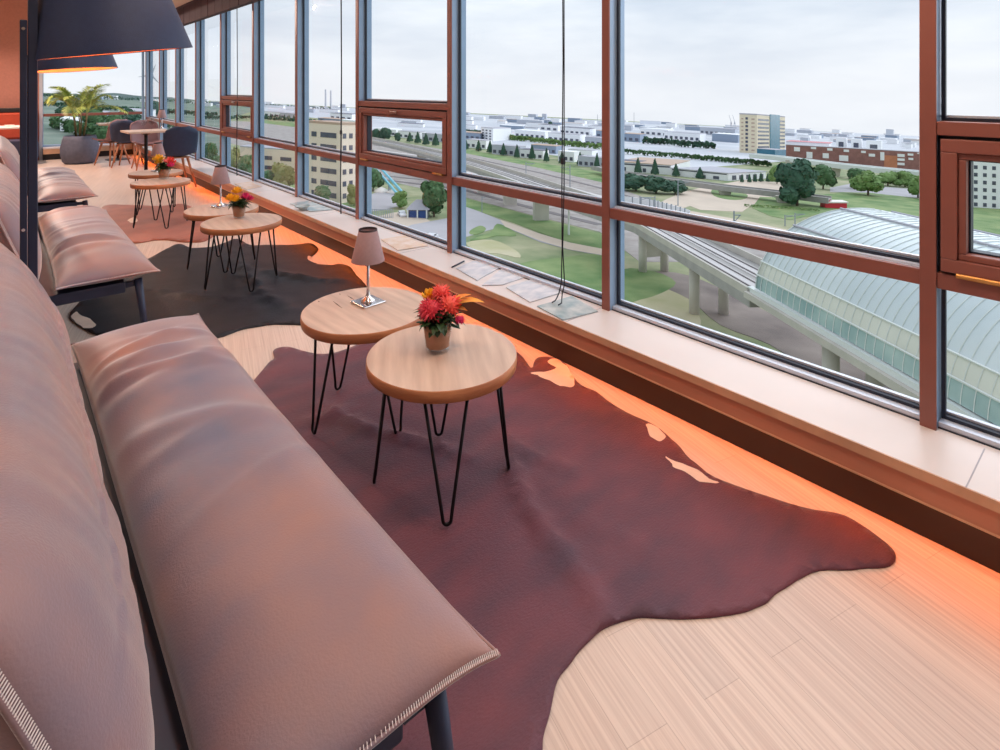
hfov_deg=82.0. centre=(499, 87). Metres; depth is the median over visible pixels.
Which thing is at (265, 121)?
lawn
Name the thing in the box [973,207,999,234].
lawn
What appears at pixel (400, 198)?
tree
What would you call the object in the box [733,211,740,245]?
signal mast
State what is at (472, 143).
shed
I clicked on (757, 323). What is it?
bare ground
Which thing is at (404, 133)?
shed
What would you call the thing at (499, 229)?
lawn
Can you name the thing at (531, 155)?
tree
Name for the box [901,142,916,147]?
building
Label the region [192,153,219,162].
treeline
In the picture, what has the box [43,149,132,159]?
baseboard
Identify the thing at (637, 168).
tree
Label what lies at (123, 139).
dining chair
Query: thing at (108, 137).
dining chair
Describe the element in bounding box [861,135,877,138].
building
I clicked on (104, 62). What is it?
floor lamp
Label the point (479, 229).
lawn
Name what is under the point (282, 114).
shed
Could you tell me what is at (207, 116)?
treeline
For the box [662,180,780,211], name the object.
path
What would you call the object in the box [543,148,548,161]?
tree
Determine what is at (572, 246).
path
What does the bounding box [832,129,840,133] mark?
building
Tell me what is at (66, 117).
building
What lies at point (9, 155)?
cushion
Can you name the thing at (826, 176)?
tree
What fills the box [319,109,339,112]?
building
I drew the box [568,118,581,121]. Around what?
building
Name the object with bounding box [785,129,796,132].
building
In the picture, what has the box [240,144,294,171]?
building
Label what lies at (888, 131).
tower block
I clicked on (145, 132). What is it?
dining table
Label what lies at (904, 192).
path
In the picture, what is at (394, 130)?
shed
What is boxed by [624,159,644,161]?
shed
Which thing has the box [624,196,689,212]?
fence
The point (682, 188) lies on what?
tree
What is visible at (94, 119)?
tree
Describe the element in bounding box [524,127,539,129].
building
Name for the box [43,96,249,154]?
ground
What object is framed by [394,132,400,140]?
tree
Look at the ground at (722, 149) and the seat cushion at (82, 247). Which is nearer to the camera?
the seat cushion at (82, 247)
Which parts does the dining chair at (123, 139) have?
leg, leg, leg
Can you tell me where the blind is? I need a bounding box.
[176,0,261,25]
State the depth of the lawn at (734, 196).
240.83 m
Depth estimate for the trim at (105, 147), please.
11.67 m
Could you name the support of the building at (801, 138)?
on the ground at (722, 149)
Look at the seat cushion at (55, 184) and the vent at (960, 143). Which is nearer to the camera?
the vent at (960, 143)
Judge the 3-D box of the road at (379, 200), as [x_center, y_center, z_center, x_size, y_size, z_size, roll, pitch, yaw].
[-39.429,36.271,186.411,28.293,2.257,36.581,0,0,-41]
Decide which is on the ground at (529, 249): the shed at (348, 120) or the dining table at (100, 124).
the shed at (348, 120)
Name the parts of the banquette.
rail, backrest, seat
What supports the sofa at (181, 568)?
on the floor
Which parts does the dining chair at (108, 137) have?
leg, leg, leg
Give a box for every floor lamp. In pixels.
[20,0,192,278]
[27,55,117,195]
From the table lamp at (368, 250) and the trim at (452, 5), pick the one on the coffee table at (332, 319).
the table lamp at (368, 250)
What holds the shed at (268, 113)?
on the ground at (529, 249)
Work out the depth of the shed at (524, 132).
729.77 m
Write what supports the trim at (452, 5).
attached to the wall at (270, 186)
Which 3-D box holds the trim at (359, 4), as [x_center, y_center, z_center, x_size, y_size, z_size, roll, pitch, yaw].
[-1.260,-0.079,5.312,0.142,2.582,0.048,0,0,-41]
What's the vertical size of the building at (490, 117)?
24.920 m
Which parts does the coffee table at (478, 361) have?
leg, leg, leg, leg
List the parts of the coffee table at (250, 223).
leg, leg, leg, leg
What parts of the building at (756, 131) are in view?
glass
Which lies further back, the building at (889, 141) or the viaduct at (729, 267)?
the building at (889, 141)
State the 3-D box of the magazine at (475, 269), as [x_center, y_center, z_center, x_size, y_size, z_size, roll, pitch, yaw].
[-0.131,1.197,3.846,0.246,0.005,0.484,0,0,29]
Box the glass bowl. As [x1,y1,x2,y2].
[295,204,310,209]
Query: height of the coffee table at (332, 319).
0.457 m
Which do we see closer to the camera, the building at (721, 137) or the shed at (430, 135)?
the shed at (430, 135)
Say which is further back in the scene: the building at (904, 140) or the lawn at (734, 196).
the building at (904, 140)
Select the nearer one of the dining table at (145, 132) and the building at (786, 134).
the dining table at (145, 132)
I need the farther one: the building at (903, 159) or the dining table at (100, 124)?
the building at (903, 159)
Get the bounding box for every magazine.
[234,182,261,189]
[290,200,333,211]
[381,235,427,250]
[456,260,497,280]
[482,269,523,285]
[506,279,561,302]
[537,296,597,320]
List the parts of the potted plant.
flower, flower, flower, flower, flower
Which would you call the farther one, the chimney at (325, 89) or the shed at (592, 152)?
the chimney at (325, 89)
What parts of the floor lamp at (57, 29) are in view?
post, post, lamp shade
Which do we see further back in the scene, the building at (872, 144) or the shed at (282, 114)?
the shed at (282, 114)
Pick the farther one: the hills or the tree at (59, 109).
the hills
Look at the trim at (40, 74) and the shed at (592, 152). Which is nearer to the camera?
the trim at (40, 74)
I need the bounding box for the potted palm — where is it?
[44,83,128,164]
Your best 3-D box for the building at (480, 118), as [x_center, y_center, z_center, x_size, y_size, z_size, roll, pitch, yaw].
[-81.976,110.959,2099.399,107.059,22.095,132.039,0,0,-41]
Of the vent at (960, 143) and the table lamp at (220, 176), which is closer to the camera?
the vent at (960, 143)
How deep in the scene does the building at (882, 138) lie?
2180.29 m
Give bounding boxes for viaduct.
[372,137,883,386]
[591,165,831,203]
[749,153,918,176]
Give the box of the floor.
[38,154,999,749]
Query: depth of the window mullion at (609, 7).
3.12 m
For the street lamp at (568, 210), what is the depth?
145.40 m
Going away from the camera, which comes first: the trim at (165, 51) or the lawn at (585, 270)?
the trim at (165, 51)
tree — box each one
[54,105,76,116]
[77,107,106,124]
[91,126,107,141]
[105,115,121,122]
[120,108,141,121]
[153,101,158,114]
[205,142,217,155]
[231,147,239,168]
[237,154,251,173]
[264,169,274,179]
[272,162,294,185]
[314,185,330,199]
[346,184,354,205]
[372,129,379,137]
[372,168,384,190]
[379,127,391,138]
[391,191,407,207]
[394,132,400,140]
[406,132,412,141]
[414,131,420,142]
[420,180,446,216]
[422,133,429,144]
[432,133,438,145]
[475,140,481,151]
[486,141,491,151]
[500,143,506,155]
[514,145,519,156]
[528,145,535,158]
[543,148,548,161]
[594,153,599,165]
[624,173,648,190]
[634,158,641,172]
[644,175,674,192]
[651,159,658,173]
[666,180,687,193]
[672,164,679,175]
[695,167,704,177]
[768,165,777,183]
[773,158,819,205]
[814,164,837,188]
[847,168,863,181]
[849,170,884,194]
[879,171,901,185]
[898,170,912,186]
[907,175,918,197]
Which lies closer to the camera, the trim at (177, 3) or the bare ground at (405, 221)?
the trim at (177, 3)
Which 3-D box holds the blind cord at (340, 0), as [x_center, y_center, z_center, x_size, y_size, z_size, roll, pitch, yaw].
[-1.478,0.050,5.344,0.017,2.240,0.024,0,0,-41]
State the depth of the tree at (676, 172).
314.83 m
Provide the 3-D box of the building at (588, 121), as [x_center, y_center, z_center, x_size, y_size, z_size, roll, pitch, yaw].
[439.861,171.817,2905.870,176.974,27.523,189.745,0,0,-41]
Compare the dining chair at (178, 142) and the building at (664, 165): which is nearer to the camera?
the dining chair at (178, 142)
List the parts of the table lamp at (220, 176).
lamp shade, stem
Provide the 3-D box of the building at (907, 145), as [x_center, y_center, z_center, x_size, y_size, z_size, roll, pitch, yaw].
[827.264,117.908,1163.293,78.969,15.598,22.514,0,0,-41]
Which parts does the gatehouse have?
door, door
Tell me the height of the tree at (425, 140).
10.568 m
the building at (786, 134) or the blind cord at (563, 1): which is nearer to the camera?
the blind cord at (563, 1)
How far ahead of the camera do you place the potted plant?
2.12 m
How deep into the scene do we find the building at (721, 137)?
977.23 m
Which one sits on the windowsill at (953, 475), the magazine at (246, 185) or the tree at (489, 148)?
the magazine at (246, 185)
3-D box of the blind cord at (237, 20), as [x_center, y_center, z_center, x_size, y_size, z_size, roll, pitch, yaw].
[-3.509,0.050,7.673,0.017,2.240,0.024,0,0,-41]
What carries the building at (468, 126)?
on the ground at (722, 149)
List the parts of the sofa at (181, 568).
frame, leg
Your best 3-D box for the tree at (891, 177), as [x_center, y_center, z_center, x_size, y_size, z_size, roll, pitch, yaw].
[217.742,50.850,322.548,13.347,8.713,11.151,0,0,1]
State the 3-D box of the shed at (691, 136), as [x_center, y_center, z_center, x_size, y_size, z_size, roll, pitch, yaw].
[315.689,82.479,980.437,93.966,20.330,109.281,0,0,-41]
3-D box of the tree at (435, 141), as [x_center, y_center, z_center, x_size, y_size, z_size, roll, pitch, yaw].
[-53.459,42.835,477.546,6.880,11.323,7.135,0,0,-21]
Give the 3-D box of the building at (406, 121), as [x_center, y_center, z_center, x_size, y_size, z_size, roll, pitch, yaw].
[-167.720,65.272,1071.018,50.061,11.421,64.560,0,0,-41]
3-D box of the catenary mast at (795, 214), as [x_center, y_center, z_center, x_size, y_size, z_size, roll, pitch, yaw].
[89.754,39.934,172.216,3.200,4.993,0.400,0,0,0]
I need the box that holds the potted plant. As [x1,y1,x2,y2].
[414,284,482,352]
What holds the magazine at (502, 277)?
on the windowsill at (953, 475)
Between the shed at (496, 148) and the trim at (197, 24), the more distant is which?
the shed at (496, 148)
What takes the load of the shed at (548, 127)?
on the ground at (722, 149)
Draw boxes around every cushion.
[0,135,19,181]
[0,163,41,280]
[0,243,154,749]
[38,167,96,202]
[38,205,157,288]
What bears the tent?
on the road at (379, 200)
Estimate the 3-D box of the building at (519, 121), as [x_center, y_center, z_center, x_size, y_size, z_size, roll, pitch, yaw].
[95.757,106.809,1797.638,115.231,22.376,130.133,0,0,-41]
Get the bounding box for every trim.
[39,73,42,159]
[43,143,131,153]
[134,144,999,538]
[145,51,152,119]
[159,50,166,143]
[172,0,191,7]
[175,48,183,126]
[195,19,204,159]
[220,11,230,166]
[252,0,263,180]
[295,0,308,196]
[355,0,371,218]
[447,0,465,252]
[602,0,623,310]
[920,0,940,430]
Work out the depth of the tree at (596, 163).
333.79 m
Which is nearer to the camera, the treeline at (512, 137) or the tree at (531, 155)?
the tree at (531, 155)
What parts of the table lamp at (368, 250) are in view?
stem, lamp shade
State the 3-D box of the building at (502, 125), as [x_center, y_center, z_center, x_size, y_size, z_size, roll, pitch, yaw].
[24.731,77.250,1127.407,69.524,12.909,73.348,0,0,-41]
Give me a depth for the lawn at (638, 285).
105.16 m
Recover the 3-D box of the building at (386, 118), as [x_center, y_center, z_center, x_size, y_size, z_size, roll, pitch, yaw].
[-276.674,75.272,1456.995,77.076,15.979,107.578,0,0,-41]
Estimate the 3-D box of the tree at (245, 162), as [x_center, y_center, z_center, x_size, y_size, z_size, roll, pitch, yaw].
[-92.492,29.444,208.474,7.051,10.826,7.753,0,0,16]
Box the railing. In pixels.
[372,209,392,217]
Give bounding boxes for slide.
[375,168,402,192]
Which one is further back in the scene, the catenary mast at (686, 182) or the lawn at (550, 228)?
the catenary mast at (686, 182)
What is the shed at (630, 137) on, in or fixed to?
on the ground at (722, 149)
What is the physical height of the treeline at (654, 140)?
12.711 m
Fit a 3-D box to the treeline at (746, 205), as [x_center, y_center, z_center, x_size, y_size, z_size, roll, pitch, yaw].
[102.935,43.728,210.117,17.760,2.200,20.171,0,0,-41]
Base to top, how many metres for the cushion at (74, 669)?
0.490 m
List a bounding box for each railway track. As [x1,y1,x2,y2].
[376,145,630,196]
[377,150,601,196]
[387,179,601,224]
[390,176,566,209]
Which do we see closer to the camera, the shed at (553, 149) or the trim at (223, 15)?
the trim at (223, 15)
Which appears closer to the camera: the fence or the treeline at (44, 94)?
the fence
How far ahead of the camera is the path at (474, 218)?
156.98 m
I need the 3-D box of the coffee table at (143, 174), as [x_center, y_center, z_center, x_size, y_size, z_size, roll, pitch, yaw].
[-4.015,1.208,6.710,0.551,0.457,0.553,0,0,19]
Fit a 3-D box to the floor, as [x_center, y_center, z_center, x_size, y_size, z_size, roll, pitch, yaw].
[-4.569,1.480,2.425,8.303,0.060,20.038,0,0,-41]
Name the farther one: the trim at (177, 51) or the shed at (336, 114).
the shed at (336, 114)
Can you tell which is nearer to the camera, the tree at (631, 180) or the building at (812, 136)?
the tree at (631, 180)
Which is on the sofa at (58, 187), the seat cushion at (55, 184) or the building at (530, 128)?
the seat cushion at (55, 184)
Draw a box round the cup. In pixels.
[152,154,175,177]
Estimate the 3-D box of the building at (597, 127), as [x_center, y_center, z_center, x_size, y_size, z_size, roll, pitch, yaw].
[230.983,95.259,1346.882,78.107,17.231,67.809,0,0,-41]
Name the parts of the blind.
head rail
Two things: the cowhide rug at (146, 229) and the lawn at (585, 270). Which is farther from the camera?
the lawn at (585, 270)
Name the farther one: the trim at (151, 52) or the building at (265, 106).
the building at (265, 106)
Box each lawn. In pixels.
[264,120,294,126]
[289,185,354,207]
[466,149,639,191]
[466,198,601,248]
[469,226,485,234]
[470,224,515,240]
[520,254,601,291]
[624,268,675,301]
[711,190,747,199]
[752,192,918,219]
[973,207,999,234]
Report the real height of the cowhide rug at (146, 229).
0.010 m
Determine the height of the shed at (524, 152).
8.354 m
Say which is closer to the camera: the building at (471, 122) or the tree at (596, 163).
the tree at (596, 163)
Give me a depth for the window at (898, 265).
2.50 m
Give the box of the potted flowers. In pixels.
[224,186,253,216]
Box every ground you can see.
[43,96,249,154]
[209,101,918,353]
[264,104,354,117]
[372,114,918,166]
[379,212,429,225]
[466,240,520,257]
[632,290,700,324]
[658,271,893,390]
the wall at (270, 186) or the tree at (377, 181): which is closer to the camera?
the wall at (270, 186)
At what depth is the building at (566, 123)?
1991.49 m
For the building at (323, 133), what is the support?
on the ground at (529, 249)
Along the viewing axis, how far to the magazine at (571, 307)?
3.11 m
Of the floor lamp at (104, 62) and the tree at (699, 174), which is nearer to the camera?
the floor lamp at (104, 62)
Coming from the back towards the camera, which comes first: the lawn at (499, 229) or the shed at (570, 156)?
the shed at (570, 156)
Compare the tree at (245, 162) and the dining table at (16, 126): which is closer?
the dining table at (16, 126)
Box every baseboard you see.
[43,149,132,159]
[135,150,999,573]
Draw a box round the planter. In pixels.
[60,134,99,164]
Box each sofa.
[0,135,97,211]
[0,163,159,322]
[0,243,500,749]
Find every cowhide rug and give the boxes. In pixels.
[69,239,365,337]
[102,204,212,243]
[254,343,895,749]
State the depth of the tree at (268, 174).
189.26 m
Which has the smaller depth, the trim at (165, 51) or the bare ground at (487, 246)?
the trim at (165, 51)
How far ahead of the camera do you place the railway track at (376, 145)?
290.57 m
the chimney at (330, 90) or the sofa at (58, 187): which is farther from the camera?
the chimney at (330, 90)
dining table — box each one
[0,125,19,128]
[96,122,130,160]
[120,129,166,169]
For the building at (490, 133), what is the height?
19.019 m
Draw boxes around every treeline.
[43,93,330,108]
[43,101,217,115]
[49,116,100,134]
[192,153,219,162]
[205,115,336,120]
[509,134,601,148]
[624,148,771,166]
[642,136,715,148]
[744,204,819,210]
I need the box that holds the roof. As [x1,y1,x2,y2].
[744,207,999,426]
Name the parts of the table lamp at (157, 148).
lamp shade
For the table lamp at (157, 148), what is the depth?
6.71 m
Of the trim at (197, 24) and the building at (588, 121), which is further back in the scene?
the building at (588, 121)
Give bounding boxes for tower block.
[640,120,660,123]
[886,129,893,134]
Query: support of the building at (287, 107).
on the ground at (317, 114)
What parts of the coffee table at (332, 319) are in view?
leg, leg, leg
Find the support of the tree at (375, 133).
on the ground at (529, 249)
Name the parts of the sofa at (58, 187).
frame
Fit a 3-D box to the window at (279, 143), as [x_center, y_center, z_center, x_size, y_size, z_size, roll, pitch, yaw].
[-2.679,-0.085,6.923,0.102,2.570,1.383,0,0,-41]
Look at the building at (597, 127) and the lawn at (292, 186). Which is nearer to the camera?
the lawn at (292, 186)
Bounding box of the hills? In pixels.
[45,93,207,102]
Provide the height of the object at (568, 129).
17.918 m
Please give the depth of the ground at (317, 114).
2128.75 m
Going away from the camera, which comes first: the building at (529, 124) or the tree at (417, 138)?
the tree at (417, 138)
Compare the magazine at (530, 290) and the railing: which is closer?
the magazine at (530, 290)
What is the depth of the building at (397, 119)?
1309.24 m
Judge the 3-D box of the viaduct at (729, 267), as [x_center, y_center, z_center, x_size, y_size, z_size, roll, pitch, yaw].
[-38.771,31.395,201.473,171.462,19.178,446.275,0,0,-41]
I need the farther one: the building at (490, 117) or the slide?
the building at (490, 117)
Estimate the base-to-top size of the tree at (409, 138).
9.300 m
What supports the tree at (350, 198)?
on the lawn at (292, 186)
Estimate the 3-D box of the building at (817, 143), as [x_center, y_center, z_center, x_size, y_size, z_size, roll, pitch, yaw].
[490.618,90.020,910.640,126.057,18.520,78.203,0,0,-41]
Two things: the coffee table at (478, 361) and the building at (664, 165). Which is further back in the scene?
the building at (664, 165)
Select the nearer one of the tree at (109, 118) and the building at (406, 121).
the tree at (109, 118)
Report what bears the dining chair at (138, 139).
on the floor
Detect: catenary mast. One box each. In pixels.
[642,196,655,206]
[677,182,687,205]
[794,213,804,224]
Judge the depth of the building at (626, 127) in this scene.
1540.41 m
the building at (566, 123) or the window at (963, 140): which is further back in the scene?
the building at (566, 123)
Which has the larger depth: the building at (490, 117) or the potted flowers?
the building at (490, 117)
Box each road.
[372,192,397,210]
[408,218,446,239]
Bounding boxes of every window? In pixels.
[43,52,143,146]
[146,52,158,121]
[160,50,174,136]
[176,49,194,158]
[196,21,219,165]
[221,12,251,179]
[254,1,294,194]
[297,0,354,216]
[359,0,446,249]
[452,0,601,305]
[610,0,919,420]
[937,0,999,449]
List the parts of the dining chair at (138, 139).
leg, leg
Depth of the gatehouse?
158.13 m
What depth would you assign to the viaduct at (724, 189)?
241.12 m
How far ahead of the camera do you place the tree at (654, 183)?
234.99 m
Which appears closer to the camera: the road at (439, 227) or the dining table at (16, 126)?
the dining table at (16, 126)
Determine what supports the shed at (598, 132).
on the ground at (722, 149)
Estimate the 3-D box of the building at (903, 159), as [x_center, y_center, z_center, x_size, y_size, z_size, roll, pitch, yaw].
[295.901,58.395,480.663,78.809,21.916,84.854,0,0,-41]
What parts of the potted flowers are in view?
flower, flower, flower, flower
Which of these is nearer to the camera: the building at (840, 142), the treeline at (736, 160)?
the treeline at (736, 160)
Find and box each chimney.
[325,89,326,108]
[330,90,331,108]
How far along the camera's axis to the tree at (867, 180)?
267.10 m
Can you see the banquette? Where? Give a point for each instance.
(8, 116)
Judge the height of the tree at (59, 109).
16.132 m
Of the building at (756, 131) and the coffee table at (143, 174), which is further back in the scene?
the building at (756, 131)
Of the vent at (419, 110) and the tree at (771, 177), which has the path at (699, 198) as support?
the tree at (771, 177)
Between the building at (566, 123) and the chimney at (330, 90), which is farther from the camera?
the chimney at (330, 90)
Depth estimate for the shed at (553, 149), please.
456.23 m
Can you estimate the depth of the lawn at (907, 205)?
230.48 m
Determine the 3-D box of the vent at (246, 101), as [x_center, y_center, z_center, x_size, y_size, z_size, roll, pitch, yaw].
[-3.636,0.384,7.987,0.146,0.534,1.383,0,0,-41]
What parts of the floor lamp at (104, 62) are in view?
post, lamp shade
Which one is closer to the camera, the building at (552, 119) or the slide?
the slide
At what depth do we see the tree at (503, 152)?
407.17 m
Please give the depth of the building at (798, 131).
3652.20 m
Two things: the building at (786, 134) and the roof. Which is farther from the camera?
the building at (786, 134)
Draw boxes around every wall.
[0,0,38,159]
[270,186,994,448]
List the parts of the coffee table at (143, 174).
leg, leg, leg, leg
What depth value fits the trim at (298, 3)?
6.36 m
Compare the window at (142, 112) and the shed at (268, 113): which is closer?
the window at (142, 112)
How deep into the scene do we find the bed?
242.96 m
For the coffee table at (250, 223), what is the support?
on the cowhide rug at (227, 306)
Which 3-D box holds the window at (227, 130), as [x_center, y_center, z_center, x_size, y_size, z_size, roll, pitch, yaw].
[-3.636,-0.085,7.987,0.146,2.570,1.383,0,0,-41]
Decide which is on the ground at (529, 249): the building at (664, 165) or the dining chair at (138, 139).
the building at (664, 165)
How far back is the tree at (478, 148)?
435.77 m
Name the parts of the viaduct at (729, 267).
rail, rail, rail, rail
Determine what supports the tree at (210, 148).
on the ground at (529, 249)
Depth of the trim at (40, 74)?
11.59 m
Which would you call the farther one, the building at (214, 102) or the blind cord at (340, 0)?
the building at (214, 102)
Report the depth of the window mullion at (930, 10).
2.03 m
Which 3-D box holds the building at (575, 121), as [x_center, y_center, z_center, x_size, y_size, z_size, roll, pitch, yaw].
[350.653,149.474,2494.519,136.440,24.735,129.008,0,0,-41]
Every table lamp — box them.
[150,142,164,171]
[157,109,166,128]
[210,165,229,207]
[350,227,385,308]
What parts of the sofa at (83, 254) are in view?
frame, leg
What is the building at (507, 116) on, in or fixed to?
on the ground at (722, 149)
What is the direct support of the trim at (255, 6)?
attached to the wall at (270, 186)
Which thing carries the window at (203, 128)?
in the wall at (270, 186)
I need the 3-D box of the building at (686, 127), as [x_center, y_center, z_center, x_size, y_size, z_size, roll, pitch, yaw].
[784.841,162.490,2292.074,158.749,25.923,131.367,0,0,-41]
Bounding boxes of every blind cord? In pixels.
[236,20,237,171]
[340,0,341,213]
[552,0,564,305]
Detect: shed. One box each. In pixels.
[264,111,283,116]
[280,112,294,117]
[318,117,344,120]
[330,112,354,119]
[342,119,354,121]
[376,127,401,135]
[398,130,425,138]
[422,132,441,141]
[466,131,481,138]
[466,138,491,148]
[492,144,525,155]
[515,129,550,138]
[520,148,548,158]
[531,143,561,153]
[540,124,563,130]
[548,132,585,141]
[558,150,579,161]
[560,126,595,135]
[568,148,597,155]
[578,155,601,166]
[585,136,601,143]
[596,130,601,136]
[624,132,645,141]
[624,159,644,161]
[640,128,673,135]
[664,131,705,141]
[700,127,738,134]
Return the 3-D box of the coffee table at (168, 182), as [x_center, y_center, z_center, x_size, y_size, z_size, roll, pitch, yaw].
[-3.567,1.208,6.048,0.553,0.457,0.551,0,0,-42]
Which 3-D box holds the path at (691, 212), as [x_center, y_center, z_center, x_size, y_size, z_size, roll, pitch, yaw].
[70.061,41.505,181.582,8.478,1.003,50.291,0,0,-41]
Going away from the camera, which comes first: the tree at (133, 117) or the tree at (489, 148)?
the tree at (489, 148)
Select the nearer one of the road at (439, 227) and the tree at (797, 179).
the road at (439, 227)
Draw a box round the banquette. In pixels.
[0,108,38,156]
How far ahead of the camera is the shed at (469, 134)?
622.53 m
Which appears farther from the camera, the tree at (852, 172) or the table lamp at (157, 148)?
the tree at (852, 172)
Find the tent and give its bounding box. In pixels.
[374,187,387,192]
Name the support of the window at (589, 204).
in the wall at (270, 186)
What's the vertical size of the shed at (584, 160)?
8.477 m
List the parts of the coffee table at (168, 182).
leg, leg, leg, leg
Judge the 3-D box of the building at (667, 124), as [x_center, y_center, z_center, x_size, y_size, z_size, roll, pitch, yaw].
[969.987,209.652,3250.738,201.367,36.558,151.250,0,0,-41]
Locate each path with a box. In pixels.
[466,207,598,254]
[501,220,601,254]
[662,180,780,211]
[690,211,786,230]
[830,184,916,197]
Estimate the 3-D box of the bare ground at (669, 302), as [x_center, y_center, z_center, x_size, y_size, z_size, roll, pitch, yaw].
[27.788,35.592,93.581,18.220,1.569,16.983,0,0,-41]
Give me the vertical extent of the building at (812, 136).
19.945 m
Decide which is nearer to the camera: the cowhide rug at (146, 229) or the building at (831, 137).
the cowhide rug at (146, 229)
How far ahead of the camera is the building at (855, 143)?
655.60 m
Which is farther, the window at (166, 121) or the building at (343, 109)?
the building at (343, 109)
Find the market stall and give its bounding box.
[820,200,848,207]
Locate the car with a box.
[398,210,405,216]
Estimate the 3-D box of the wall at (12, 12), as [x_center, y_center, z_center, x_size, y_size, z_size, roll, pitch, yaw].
[-11.856,-0.250,9.496,6.620,3.400,0.200,0,0,-41]
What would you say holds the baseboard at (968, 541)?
attached to the wall at (270, 186)
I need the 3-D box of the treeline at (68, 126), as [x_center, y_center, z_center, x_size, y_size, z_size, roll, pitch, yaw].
[-277.580,28.563,392.523,37.491,13.998,225.807,0,0,-41]
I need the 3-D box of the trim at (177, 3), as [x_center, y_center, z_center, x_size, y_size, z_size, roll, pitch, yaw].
[-1.576,-1.700,5.169,1.022,0.660,20.238,0,0,-41]
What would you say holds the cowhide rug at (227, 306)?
on the floor
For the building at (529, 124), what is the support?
on the ground at (722, 149)
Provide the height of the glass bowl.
0.036 m
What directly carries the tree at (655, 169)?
on the ground at (529, 249)
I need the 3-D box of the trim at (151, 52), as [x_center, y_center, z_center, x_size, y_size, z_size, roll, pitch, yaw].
[-7.847,-0.079,12.861,0.142,2.582,0.048,0,0,-41]
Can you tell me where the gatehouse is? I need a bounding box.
[406,199,429,218]
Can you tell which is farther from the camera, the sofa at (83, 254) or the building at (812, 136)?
the building at (812, 136)
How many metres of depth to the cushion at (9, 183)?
2.91 m
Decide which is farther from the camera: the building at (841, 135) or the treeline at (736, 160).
the building at (841, 135)
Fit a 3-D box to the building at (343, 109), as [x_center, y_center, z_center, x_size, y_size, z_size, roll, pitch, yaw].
[-910.145,121.459,3322.933,136.587,26.973,258.996,0,0,-41]
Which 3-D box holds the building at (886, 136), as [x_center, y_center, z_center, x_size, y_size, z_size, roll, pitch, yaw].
[1925.810,241.351,2823.914,216.526,32.498,88.385,0,0,-41]
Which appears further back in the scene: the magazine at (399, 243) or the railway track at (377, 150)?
the railway track at (377, 150)
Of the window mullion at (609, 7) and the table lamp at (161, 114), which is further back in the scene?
the table lamp at (161, 114)
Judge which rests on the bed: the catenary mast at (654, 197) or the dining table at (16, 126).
the catenary mast at (654, 197)
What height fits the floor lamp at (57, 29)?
2.249 m
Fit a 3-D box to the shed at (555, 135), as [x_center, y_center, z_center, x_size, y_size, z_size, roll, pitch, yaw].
[79.542,59.127,681.183,41.953,13.892,65.081,0,0,-41]
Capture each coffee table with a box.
[128,169,182,214]
[130,177,190,228]
[183,202,258,272]
[200,213,281,291]
[300,287,425,434]
[366,323,516,526]
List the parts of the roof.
rail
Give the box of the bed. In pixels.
[231,121,765,261]
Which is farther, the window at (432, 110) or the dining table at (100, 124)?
the dining table at (100, 124)
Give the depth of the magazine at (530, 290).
3.39 m
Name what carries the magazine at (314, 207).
on the windowsill at (953, 475)
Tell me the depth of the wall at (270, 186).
2.61 m
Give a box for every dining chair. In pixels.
[92,119,130,165]
[110,120,143,167]
[130,120,162,170]
[163,126,197,190]
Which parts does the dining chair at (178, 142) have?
leg, leg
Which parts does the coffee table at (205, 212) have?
leg, leg, leg, leg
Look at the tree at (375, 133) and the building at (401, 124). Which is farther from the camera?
the building at (401, 124)
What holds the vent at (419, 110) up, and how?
attached to the window at (432, 110)
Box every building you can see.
[60,116,78,131]
[118,108,155,119]
[210,101,219,104]
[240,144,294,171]
[264,105,284,108]
[286,106,311,110]
[309,108,315,112]
[309,120,354,203]
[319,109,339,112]
[336,107,348,110]
[379,117,395,119]
[396,118,422,121]
[398,122,424,127]
[401,120,417,122]
[466,120,473,124]
[466,124,477,128]
[473,116,485,120]
[481,127,510,140]
[489,116,505,118]
[498,115,522,118]
[500,124,524,128]
[506,119,516,122]
[517,119,543,123]
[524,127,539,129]
[526,122,547,126]
[528,114,537,116]
[550,118,560,121]
[563,122,584,125]
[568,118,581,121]
[574,120,586,123]
[580,120,596,123]
[590,126,601,129]
[624,125,632,130]
[624,157,689,174]
[666,123,676,126]
[671,166,766,180]
[685,126,699,130]
[712,133,738,142]
[739,113,784,152]
[757,148,785,155]
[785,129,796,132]
[785,133,796,135]
[785,144,918,169]
[786,140,832,145]
[797,130,813,132]
[797,135,810,138]
[800,137,809,140]
[811,135,821,138]
[830,136,853,139]
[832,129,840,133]
[836,137,846,146]
[838,134,848,136]
[851,138,861,147]
[854,137,875,139]
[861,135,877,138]
[866,140,881,148]
[880,137,897,139]
[885,135,898,138]
[887,139,898,143]
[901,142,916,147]
[903,139,918,141]
[905,143,912,148]
[973,161,999,208]
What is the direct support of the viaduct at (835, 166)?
on the ground at (529, 249)
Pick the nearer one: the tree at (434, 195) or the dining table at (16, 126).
the dining table at (16, 126)
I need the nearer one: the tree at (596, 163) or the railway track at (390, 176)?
the railway track at (390, 176)
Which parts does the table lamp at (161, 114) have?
lamp shade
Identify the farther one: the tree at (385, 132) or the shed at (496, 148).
the tree at (385, 132)
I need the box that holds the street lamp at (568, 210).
[568,210,569,234]
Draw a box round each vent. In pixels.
[221,96,251,137]
[359,101,446,175]
[937,121,999,286]
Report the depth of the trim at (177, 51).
10.67 m

